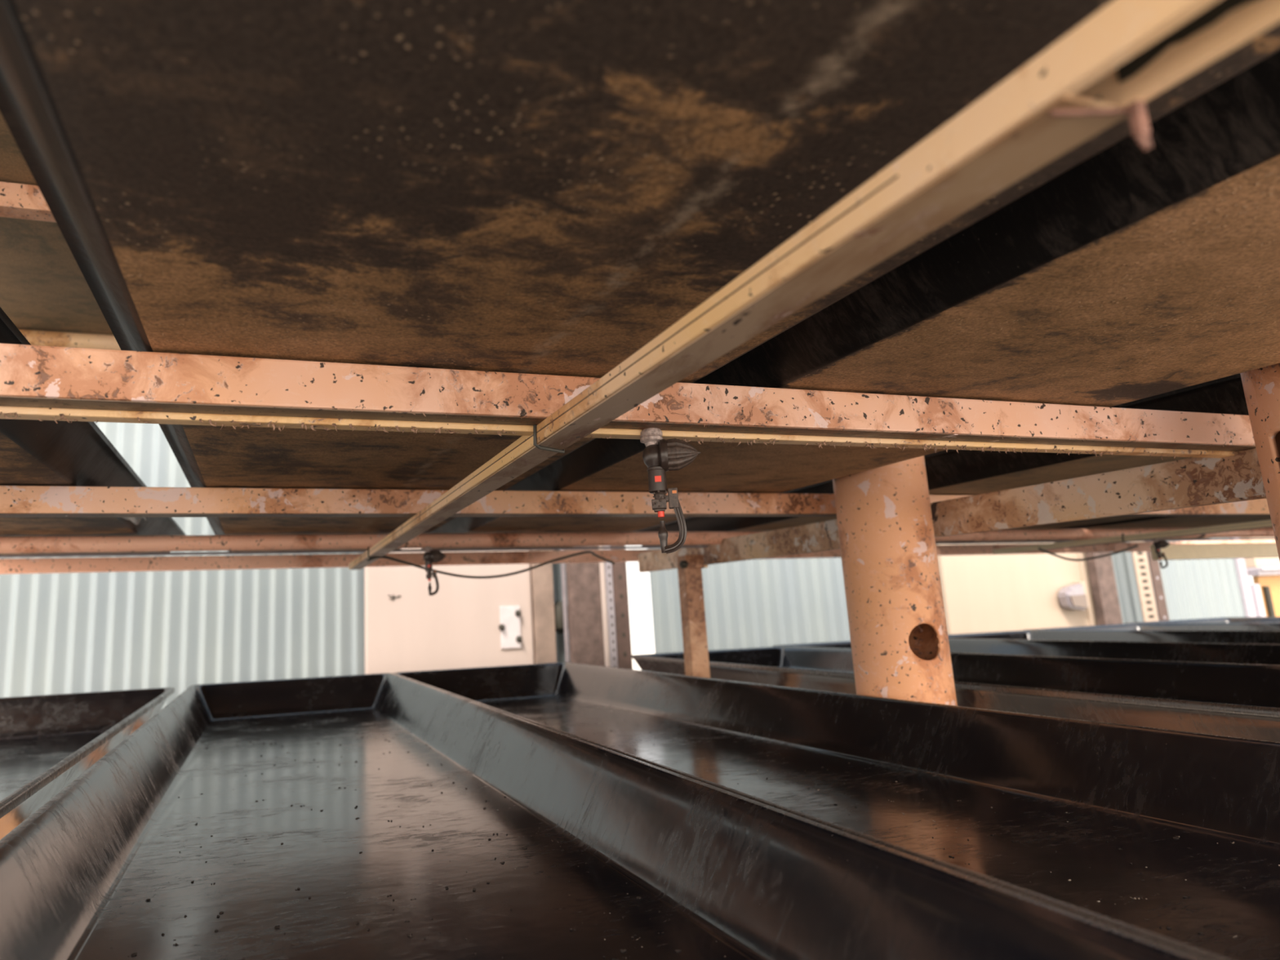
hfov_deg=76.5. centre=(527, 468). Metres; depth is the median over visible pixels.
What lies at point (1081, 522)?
tray
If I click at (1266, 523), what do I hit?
strut
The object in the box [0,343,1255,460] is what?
cross beam
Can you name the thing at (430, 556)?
sprinkler
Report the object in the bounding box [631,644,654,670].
floor
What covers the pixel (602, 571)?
strip
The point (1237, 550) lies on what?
board
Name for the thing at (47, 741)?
tray
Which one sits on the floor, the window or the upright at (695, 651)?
the upright at (695, 651)
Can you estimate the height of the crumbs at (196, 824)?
0.020 m
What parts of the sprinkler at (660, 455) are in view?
bridge arm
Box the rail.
[348,0,1279,569]
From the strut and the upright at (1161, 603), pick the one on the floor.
the upright at (1161, 603)
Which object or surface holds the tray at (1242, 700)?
on the cross beam
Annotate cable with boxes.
[367,551,615,578]
[1038,544,1137,560]
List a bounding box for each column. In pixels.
[832,455,957,706]
[1240,363,1279,560]
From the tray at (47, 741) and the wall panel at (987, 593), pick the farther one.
the wall panel at (987, 593)
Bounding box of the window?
[1229,537,1279,617]
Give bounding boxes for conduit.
[0,537,1275,557]
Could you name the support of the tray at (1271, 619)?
on the cross beam
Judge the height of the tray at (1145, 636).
0.105 m
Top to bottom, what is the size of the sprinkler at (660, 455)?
0.158 m
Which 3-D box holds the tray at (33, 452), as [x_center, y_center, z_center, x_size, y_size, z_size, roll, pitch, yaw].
[-1.144,-0.031,1.364,0.760,0.085,3.488,1,-11,-18]
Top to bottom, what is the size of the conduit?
0.008 m
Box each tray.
[0,0,1279,554]
[0,111,113,334]
[0,306,186,557]
[0,672,1208,959]
[0,687,174,839]
[391,662,1279,959]
[422,49,1279,551]
[630,646,1279,742]
[631,373,1248,546]
[772,638,1279,665]
[935,516,1147,542]
[947,630,1279,644]
[950,516,1271,544]
[1023,622,1279,631]
[1124,616,1279,623]
[1128,537,1208,542]
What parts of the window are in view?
frame, frame, frame, sill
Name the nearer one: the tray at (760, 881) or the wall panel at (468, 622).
the tray at (760, 881)
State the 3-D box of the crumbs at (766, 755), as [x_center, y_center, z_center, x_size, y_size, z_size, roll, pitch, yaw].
[0.601,0.514,1.190,0.405,0.010,1.143,1,-11,-18]
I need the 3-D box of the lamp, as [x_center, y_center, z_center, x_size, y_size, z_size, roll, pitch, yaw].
[3.861,0.899,5.652,0.237,0.198,0.098,1,-11,-18]
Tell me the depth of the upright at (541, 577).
4.44 m
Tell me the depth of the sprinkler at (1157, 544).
3.59 m
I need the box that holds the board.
[1150,542,1279,559]
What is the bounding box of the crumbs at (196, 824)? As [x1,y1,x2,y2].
[111,733,717,959]
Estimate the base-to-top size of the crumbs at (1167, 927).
0.022 m
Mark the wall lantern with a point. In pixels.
(558, 612)
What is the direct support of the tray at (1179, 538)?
on the cross beam at (15, 501)
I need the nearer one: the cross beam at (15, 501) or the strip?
the cross beam at (15, 501)
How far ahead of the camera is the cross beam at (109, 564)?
3.31 m
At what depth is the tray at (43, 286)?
1.96 m
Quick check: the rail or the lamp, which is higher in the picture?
the rail
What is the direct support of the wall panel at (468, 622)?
on the floor
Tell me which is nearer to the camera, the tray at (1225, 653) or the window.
the tray at (1225, 653)
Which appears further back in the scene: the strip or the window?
the window
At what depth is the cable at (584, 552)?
2.72 m
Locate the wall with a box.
[0,422,1245,708]
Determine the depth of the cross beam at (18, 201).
1.55 m
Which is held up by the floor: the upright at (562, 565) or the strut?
the upright at (562, 565)
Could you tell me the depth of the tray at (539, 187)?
0.50 m
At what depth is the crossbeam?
2.57 m
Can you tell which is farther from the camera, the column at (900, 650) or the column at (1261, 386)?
the column at (900, 650)
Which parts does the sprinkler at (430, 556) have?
bridge arm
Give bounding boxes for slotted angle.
[603,546,617,667]
[1131,541,1158,622]
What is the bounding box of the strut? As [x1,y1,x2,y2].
[991,520,1272,554]
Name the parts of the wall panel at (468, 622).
latch plate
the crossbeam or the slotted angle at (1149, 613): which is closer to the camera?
the crossbeam
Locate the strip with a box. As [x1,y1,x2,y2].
[597,546,609,666]
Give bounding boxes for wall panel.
[364,548,533,674]
[935,542,1097,634]
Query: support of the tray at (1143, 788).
on the cross beam
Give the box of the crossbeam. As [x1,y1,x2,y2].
[0,527,1274,553]
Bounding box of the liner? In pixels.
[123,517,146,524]
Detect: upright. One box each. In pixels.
[528,550,556,663]
[560,549,569,662]
[610,545,632,669]
[676,554,710,678]
[1085,551,1123,625]
[1144,541,1169,621]
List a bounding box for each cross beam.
[0,181,56,222]
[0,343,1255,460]
[0,485,1270,517]
[0,540,1275,573]
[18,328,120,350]
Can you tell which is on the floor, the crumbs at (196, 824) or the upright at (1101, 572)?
the upright at (1101, 572)
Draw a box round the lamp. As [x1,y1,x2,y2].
[1057,581,1089,610]
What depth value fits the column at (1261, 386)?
1.12 m
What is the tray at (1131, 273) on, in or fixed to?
on the cross beam at (15, 501)
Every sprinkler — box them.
[422,546,445,595]
[640,427,701,554]
[1151,538,1169,568]
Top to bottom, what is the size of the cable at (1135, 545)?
0.068 m
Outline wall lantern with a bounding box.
[554,600,568,633]
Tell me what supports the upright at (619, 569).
on the floor
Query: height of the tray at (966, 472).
0.085 m
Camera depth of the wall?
4.10 m
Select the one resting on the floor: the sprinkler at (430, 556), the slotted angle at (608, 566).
the slotted angle at (608, 566)
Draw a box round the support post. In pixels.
[564,546,604,666]
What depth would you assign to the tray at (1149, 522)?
3.44 m
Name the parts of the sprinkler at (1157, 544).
bridge arm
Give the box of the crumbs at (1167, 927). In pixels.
[517,713,1245,934]
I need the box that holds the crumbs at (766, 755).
[706,755,1279,937]
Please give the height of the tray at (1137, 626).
0.105 m
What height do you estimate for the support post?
2.300 m

